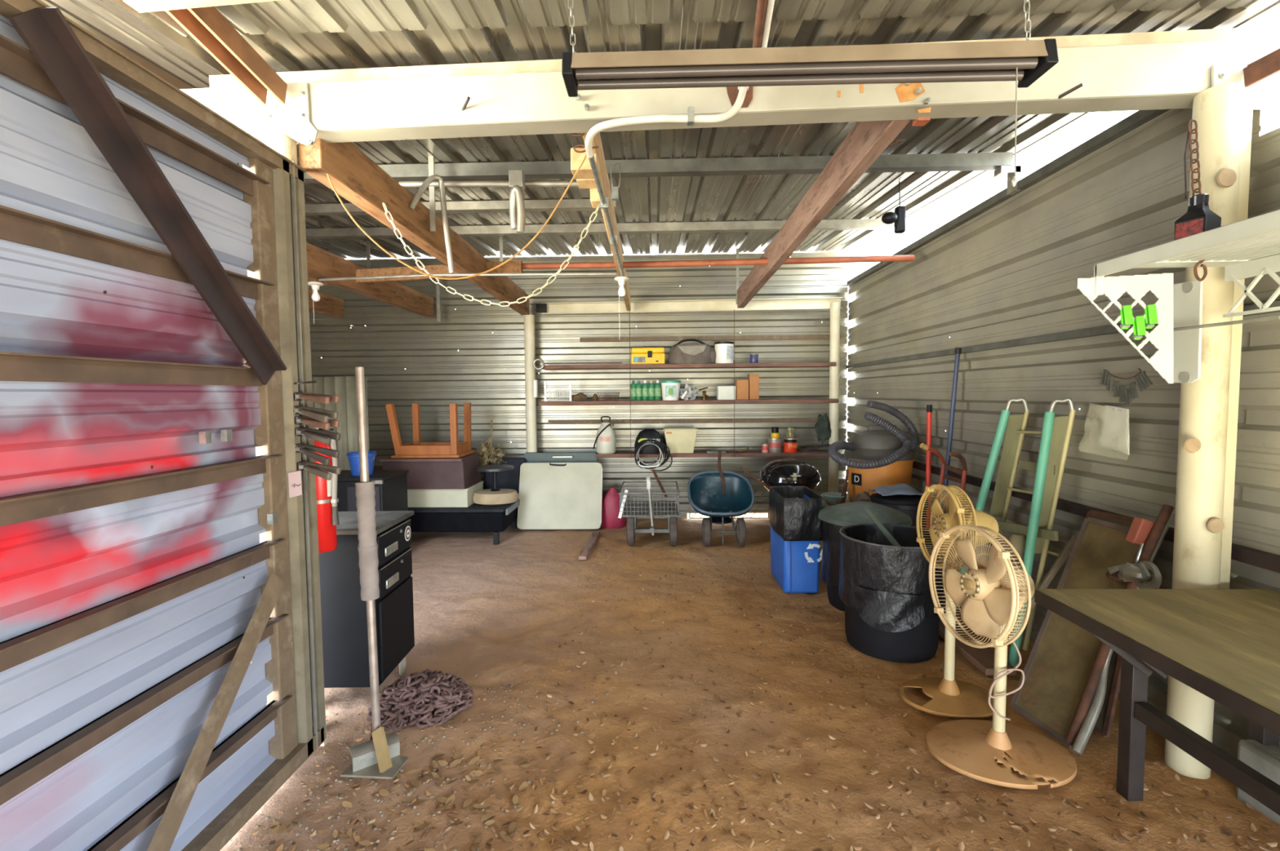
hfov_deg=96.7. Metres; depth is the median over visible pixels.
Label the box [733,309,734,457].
wire
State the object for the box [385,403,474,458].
wooden stool
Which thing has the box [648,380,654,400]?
bottle
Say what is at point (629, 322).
wire
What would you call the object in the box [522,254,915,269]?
pipe
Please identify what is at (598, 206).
chain
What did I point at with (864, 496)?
glove
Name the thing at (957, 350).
pole
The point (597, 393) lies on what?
wire basket
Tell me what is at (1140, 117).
trim
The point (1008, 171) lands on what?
bracket
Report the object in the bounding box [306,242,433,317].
rafter
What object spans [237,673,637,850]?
pebbles
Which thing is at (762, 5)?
pipe
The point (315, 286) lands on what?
socket
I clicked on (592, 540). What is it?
plank
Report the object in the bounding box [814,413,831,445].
hanging cloth
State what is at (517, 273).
pipe
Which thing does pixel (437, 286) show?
strap
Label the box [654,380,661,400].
bottle
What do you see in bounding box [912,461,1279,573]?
trim
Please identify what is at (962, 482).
hand truck
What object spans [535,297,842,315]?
beam
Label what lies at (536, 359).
reel
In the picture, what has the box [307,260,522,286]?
board
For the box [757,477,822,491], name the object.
bowl
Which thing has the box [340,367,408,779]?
pole
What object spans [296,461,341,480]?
clamp
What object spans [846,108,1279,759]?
wall
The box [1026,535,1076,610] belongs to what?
tube
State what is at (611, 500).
bag
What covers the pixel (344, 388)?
panel
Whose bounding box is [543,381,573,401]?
wire rack
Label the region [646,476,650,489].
handle
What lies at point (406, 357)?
wall
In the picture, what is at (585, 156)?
rope
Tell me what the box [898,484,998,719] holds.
pedestal fan
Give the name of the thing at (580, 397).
rag
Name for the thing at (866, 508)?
stick
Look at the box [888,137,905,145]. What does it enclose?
screw eye
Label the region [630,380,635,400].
bottle
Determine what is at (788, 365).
shelf board
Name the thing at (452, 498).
storage box
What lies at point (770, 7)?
pipe
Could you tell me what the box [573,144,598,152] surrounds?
screw eye
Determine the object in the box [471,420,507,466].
dried plant
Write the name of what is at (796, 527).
recycling bin
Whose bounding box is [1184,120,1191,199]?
wire
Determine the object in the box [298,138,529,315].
rafter
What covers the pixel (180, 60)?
ceiling
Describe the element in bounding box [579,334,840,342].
trim
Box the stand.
[819,494,851,507]
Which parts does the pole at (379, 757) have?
blade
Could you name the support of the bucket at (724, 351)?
on the shelf board at (788, 365)
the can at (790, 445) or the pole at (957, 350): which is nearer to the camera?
the pole at (957, 350)
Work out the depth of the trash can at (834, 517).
3.92 m
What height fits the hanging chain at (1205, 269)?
0.580 m
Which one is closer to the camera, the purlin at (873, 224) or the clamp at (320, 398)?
the clamp at (320, 398)
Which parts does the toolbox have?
lid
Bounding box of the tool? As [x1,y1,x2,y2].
[840,470,848,503]
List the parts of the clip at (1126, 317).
arm, arm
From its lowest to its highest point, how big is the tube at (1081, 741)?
0.915 m
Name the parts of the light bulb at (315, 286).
globe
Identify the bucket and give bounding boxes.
[346,451,377,475]
[714,341,733,363]
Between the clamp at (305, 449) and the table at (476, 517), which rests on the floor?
the table at (476, 517)
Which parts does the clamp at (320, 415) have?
handle, handle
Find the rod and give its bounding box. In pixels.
[739,466,769,489]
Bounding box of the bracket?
[993,165,1021,195]
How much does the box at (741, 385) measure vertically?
0.228 m
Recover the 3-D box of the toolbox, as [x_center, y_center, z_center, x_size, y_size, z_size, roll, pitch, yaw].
[0.092,-0.800,6.580,0.390,0.190,0.212,0,3,2]
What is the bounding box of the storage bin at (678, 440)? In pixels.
[662,427,697,453]
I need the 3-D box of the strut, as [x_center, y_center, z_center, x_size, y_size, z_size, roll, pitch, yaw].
[2.431,-1.331,1.507,0.070,0.216,1.263,-1,3,-15]
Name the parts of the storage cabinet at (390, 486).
door, handle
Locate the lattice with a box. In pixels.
[688,488,768,519]
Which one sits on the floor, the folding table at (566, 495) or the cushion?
the folding table at (566, 495)
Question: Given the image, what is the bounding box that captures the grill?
[757,458,822,491]
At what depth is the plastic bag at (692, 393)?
6.54 m
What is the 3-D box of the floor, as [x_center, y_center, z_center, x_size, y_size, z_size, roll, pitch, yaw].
[-1.074,1.399,2.411,7.500,0.053,9.800,0,3,2]
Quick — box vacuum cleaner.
[634,428,672,471]
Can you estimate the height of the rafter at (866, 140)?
0.369 m
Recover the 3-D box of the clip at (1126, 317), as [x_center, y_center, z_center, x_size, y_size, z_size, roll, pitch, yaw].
[1.763,-0.393,2.063,0.032,0.086,0.031,0,3,2]
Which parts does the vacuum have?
carry handle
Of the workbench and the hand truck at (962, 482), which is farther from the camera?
the hand truck at (962, 482)
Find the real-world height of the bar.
0.370 m
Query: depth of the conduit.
2.18 m
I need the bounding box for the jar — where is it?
[786,427,794,438]
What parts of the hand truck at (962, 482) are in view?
handle, rail, handle, rail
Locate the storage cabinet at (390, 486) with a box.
[337,470,408,511]
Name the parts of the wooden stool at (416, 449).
leg, leg, seat, leg, leg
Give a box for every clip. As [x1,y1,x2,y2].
[1120,305,1133,329]
[1132,315,1146,340]
[1144,304,1158,328]
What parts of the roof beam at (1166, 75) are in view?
gusset plate, gusset plate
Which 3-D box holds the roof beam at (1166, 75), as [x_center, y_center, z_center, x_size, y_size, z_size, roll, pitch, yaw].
[0.428,-1.309,2.284,4.755,0.273,0.183,0,3,4]
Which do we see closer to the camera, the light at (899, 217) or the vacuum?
the light at (899, 217)
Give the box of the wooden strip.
[297,377,327,746]
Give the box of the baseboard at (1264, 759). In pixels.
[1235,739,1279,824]
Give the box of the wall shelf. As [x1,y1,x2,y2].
[1076,209,1279,383]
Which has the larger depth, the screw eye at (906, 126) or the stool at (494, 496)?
the stool at (494, 496)
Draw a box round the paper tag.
[288,471,302,497]
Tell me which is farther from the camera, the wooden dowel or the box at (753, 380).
the box at (753, 380)
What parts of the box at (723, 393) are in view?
lid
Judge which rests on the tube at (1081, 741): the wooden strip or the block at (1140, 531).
the block at (1140, 531)
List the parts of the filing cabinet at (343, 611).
pull, pull, drawer, drawer, edge trim, edge trim, drawer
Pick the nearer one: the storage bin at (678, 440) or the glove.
the glove
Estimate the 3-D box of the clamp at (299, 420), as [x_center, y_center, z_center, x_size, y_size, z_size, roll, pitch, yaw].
[-1.317,-0.011,2.267,0.254,0.053,0.063,1,3,20]
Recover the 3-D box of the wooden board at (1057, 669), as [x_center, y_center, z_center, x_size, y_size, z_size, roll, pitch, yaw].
[2.038,0.914,2.626,0.622,0.882,0.335,-2,3,-22]
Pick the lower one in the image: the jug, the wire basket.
the jug
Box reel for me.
[533,358,622,370]
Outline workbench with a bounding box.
[1034,589,1279,816]
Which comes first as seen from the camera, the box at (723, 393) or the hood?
the hood
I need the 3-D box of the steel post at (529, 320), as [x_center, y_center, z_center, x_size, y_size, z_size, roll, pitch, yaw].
[-1.293,-0.066,6.764,0.124,2.470,0.124,0,3,2]
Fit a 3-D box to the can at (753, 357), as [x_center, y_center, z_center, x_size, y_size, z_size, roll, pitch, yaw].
[1.315,-0.768,6.555,0.100,0.107,0.100,0,3,2]
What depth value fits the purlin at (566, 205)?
4.46 m
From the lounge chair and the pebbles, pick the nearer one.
the pebbles
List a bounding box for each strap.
[365,240,371,298]
[427,155,435,231]
[435,279,441,322]
[499,236,502,261]
[736,248,738,304]
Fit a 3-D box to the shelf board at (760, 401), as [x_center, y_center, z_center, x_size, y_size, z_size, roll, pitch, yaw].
[0.547,-0.274,6.623,3.412,0.045,0.280,0,3,2]
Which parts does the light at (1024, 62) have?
chain, pull cord, chain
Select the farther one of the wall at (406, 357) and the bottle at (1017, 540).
the wall at (406, 357)
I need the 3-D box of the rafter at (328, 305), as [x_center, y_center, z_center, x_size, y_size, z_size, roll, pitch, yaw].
[-3.583,-1.271,4.645,0.100,0.250,4.022,0,3,2]
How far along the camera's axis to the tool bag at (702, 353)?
6.48 m
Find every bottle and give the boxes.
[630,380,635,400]
[635,380,641,400]
[641,380,648,400]
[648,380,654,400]
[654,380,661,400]
[770,426,779,439]
[1007,533,1026,557]
[1174,193,1221,240]
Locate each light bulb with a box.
[307,281,323,320]
[614,276,629,315]
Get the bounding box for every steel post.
[264,133,297,164]
[524,315,537,453]
[828,302,839,493]
[1164,82,1253,779]
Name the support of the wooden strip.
on the floor
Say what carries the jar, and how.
on the can at (790, 445)
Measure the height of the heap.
0.150 m
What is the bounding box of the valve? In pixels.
[698,386,708,399]
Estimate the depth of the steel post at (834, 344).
6.49 m
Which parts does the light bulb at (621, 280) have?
globe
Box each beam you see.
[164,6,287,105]
[179,37,1279,146]
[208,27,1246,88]
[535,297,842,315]
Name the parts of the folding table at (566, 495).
carry handle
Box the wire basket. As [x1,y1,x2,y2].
[596,392,619,400]
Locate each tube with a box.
[533,380,537,397]
[680,391,688,399]
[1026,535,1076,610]
[1065,504,1173,745]
[1071,525,1168,755]
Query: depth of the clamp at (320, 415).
2.24 m
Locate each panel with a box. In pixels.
[311,377,368,471]
[1085,510,1149,738]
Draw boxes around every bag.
[600,487,626,528]
[668,338,715,364]
[679,383,697,399]
[1097,404,1129,454]
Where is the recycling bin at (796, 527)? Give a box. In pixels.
[768,485,825,593]
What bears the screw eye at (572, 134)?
attached to the rafter at (597, 141)
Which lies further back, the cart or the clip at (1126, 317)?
the cart
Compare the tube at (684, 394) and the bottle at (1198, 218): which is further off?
the tube at (684, 394)
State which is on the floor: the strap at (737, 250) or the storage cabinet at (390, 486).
the storage cabinet at (390, 486)
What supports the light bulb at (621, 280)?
attached to the conduit
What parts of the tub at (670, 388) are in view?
lid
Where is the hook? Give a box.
[293,381,316,384]
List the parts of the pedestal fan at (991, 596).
blade, blade, blade, blade, blade, power cord, motor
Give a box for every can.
[591,393,598,400]
[749,354,758,363]
[761,444,768,453]
[768,438,781,453]
[783,438,797,453]
[817,501,912,612]
[838,523,946,662]
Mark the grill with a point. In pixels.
(784, 472)
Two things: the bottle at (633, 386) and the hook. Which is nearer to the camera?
the hook
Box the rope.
[324,146,586,279]
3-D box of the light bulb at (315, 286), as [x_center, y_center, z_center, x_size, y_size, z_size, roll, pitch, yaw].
[-2.530,-0.959,4.444,0.112,0.320,0.112,0,3,2]
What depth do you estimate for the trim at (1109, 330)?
3.44 m
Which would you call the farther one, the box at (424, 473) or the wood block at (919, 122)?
the box at (424, 473)
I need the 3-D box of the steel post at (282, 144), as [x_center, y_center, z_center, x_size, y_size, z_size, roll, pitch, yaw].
[-1.517,0.082,2.490,0.116,2.650,0.116,0,3,2]
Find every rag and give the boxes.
[571,392,587,401]
[868,483,928,496]
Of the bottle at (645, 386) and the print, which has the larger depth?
the bottle at (645, 386)
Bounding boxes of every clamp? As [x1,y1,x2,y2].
[293,392,339,404]
[293,405,338,422]
[294,416,339,430]
[294,426,341,444]
[294,443,339,465]
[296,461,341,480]
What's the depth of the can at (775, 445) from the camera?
6.50 m
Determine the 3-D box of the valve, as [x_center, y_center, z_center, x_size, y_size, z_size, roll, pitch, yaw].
[0.743,-0.373,6.585,0.111,0.154,0.073,1,4,28]
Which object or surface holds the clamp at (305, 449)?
attached to the wooden post at (289, 196)
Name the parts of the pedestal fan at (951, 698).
blade, blade, blade, blade, blade, motor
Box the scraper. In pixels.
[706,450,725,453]
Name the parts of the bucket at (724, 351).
lid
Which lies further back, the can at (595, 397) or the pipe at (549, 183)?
the can at (595, 397)
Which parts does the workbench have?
leg, rail, leg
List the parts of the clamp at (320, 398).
handle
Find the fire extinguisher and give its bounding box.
[313,419,339,553]
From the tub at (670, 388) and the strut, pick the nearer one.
the strut
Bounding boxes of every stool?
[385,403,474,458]
[471,464,519,505]
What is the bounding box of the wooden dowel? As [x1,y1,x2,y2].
[1173,315,1279,331]
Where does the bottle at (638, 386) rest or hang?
on the shelf board at (760, 401)
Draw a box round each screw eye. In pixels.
[571,133,584,137]
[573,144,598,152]
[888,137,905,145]
[902,124,912,130]
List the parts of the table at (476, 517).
leg, rail, leg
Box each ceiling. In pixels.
[40,0,1279,259]
[149,0,1275,36]
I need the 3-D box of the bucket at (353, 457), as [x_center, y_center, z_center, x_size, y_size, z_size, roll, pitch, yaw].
[-2.491,0.339,5.095,0.248,0.200,0.248,0,3,2]
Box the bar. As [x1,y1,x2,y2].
[508,169,525,233]
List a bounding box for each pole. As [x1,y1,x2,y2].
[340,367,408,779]
[925,404,932,529]
[941,347,961,514]
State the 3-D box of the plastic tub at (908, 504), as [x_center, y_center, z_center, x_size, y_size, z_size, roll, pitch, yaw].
[2.008,0.890,4.423,0.414,0.722,0.414,0,3,2]
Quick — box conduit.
[584,86,748,276]
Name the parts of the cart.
corner rail, pull rod, axle frame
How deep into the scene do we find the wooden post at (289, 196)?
2.32 m
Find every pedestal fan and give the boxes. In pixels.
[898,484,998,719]
[925,524,1076,789]
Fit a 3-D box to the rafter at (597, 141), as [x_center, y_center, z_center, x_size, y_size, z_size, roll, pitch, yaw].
[-0.181,-1.381,4.427,0.045,0.354,4.267,0,3,1]
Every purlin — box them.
[304,199,616,215]
[306,218,894,239]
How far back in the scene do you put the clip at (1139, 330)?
2.05 m
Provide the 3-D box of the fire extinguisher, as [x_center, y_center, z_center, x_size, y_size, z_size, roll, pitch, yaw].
[-1.446,0.270,2.582,0.147,0.596,0.129,-2,3,-21]
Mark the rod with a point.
(740, 468)
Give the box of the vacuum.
[827,400,919,502]
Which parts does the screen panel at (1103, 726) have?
panel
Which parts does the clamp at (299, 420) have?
handle, handle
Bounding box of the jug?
[592,416,615,454]
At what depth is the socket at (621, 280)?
4.35 m
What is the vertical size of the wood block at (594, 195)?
0.100 m
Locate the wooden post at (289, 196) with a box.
[272,155,326,757]
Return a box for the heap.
[366,669,473,731]
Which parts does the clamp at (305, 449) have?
handle, handle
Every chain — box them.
[382,202,599,306]
[1187,120,1207,281]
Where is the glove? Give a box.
[852,491,871,502]
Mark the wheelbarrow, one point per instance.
(720, 495)
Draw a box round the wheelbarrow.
[687,450,755,546]
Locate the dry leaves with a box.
[251,547,1279,850]
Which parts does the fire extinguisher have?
handle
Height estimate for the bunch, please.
0.174 m
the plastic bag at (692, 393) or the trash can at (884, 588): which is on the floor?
the trash can at (884, 588)
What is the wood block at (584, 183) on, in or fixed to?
attached to the rafter at (597, 141)
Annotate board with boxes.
[123,0,281,13]
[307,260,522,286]
[538,399,838,405]
[541,362,835,370]
[595,450,840,457]
[1009,516,1143,749]
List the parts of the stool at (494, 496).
stem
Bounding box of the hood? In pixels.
[570,40,1048,90]
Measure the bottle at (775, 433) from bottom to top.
0.130 m
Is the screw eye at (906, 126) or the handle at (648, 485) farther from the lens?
the handle at (648, 485)
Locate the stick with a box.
[862,505,901,546]
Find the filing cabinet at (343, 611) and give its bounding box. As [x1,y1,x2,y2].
[319,511,414,693]
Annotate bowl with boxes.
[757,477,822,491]
[822,492,847,505]
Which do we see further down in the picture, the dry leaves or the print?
the dry leaves
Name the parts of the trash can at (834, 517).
lid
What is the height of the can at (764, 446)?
0.097 m
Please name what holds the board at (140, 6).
attached to the ceiling at (296, 16)
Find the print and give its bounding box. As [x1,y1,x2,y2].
[599,436,611,441]
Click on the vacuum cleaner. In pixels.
(648, 441)
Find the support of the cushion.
on the stool at (494, 496)
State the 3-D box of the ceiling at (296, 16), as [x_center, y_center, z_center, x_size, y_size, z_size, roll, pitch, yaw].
[0.306,-1.250,-0.182,4.200,0.300,4.590,0,3,2]
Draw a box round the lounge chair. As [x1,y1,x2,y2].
[483,457,526,493]
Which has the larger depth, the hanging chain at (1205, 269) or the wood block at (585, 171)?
the wood block at (585, 171)
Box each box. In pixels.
[379,453,480,489]
[407,480,483,507]
[716,386,735,399]
[734,379,748,399]
[747,374,759,399]
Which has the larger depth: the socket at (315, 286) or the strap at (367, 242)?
the strap at (367, 242)
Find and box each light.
[561,0,1058,186]
[881,183,906,233]
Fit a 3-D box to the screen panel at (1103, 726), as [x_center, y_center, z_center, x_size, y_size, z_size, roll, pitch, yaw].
[2.147,0.885,2.700,0.362,0.924,0.534,0,3,2]
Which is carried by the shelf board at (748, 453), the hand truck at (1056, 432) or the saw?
the saw
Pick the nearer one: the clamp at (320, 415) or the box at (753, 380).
the clamp at (320, 415)
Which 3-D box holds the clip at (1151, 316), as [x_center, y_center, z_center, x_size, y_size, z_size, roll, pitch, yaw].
[1.850,-0.395,2.060,0.032,0.086,0.031,0,3,2]
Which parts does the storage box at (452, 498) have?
lid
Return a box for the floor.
[219,513,1279,850]
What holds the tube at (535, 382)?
attached to the steel post at (529, 320)
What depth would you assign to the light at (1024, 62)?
1.47 m
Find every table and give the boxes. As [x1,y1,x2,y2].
[408,499,519,545]
[516,462,602,529]
[524,452,597,462]
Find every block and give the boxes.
[570,147,599,179]
[576,178,597,188]
[590,188,599,208]
[912,117,930,126]
[1124,516,1155,547]
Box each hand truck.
[920,443,967,613]
[955,397,1075,668]
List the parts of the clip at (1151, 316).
arm, arm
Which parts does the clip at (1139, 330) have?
arm, arm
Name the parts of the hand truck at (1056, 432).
rail, rail, rail, rail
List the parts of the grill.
lid handle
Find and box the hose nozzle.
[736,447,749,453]
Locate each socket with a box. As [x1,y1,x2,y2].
[307,281,323,290]
[614,276,629,285]
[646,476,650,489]
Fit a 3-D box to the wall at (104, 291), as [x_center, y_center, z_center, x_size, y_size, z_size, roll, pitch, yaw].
[-4.487,-0.250,4.791,0.030,3.150,4.450,0,3,2]
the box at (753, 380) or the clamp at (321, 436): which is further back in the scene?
the box at (753, 380)
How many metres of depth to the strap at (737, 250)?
6.50 m
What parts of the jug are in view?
handle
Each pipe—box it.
[318,272,615,281]
[398,180,578,187]
[408,174,454,273]
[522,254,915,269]
[752,0,768,48]
[761,0,774,48]
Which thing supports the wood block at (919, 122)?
attached to the roof beam at (1166, 75)
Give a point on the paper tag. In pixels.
(295, 477)
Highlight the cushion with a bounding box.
[471,488,519,505]
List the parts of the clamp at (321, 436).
handle, handle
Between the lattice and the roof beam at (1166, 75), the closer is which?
the roof beam at (1166, 75)
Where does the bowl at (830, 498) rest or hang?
on the stand
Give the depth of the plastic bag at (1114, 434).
2.78 m
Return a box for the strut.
[1243,48,1279,87]
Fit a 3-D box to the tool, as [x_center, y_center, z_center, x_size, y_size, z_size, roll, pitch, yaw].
[1.760,0.533,4.894,0.044,0.298,0.145,2,4,38]
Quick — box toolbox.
[631,347,665,364]
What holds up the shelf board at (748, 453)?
attached to the steel post at (834, 344)
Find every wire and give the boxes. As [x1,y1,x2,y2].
[629,321,631,458]
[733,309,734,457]
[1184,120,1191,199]
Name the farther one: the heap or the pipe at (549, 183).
the pipe at (549, 183)
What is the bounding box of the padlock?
[610,163,620,200]
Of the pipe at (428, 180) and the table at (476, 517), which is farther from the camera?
the table at (476, 517)
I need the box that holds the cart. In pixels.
[617,458,679,546]
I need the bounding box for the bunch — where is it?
[1099,368,1153,404]
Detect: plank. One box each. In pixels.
[578,531,599,559]
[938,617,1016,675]
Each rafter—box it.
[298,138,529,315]
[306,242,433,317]
[307,288,344,318]
[582,132,631,311]
[737,119,911,308]
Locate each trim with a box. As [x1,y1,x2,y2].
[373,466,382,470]
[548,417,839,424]
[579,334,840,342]
[845,300,1279,368]
[846,109,1169,285]
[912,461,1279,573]
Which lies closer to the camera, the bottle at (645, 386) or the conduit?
the conduit
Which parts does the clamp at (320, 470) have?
handle, handle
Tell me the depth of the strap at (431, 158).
3.51 m
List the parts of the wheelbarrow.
push handle, axle frame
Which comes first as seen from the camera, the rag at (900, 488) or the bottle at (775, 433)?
the rag at (900, 488)
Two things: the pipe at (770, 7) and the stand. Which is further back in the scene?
the stand
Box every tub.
[660,380,680,400]
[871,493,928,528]
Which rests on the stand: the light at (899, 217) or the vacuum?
the vacuum
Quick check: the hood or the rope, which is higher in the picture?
the hood
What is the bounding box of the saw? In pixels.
[800,444,830,453]
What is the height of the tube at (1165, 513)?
0.996 m
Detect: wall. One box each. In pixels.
[103,290,249,468]
[307,252,848,519]
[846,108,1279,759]
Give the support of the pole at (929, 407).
on the floor
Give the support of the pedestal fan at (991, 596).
on the floor
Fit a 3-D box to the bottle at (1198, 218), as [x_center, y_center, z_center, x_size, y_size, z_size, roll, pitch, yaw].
[1.878,-0.675,1.916,0.101,0.195,0.084,-2,3,-22]
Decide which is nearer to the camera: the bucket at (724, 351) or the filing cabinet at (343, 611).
the filing cabinet at (343, 611)
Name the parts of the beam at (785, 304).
splice plate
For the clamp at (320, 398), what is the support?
attached to the wooden post at (289, 196)
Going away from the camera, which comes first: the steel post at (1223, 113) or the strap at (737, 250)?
the steel post at (1223, 113)
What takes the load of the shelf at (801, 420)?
attached to the wall at (406, 357)
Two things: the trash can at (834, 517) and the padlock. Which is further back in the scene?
the trash can at (834, 517)
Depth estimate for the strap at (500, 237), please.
5.75 m

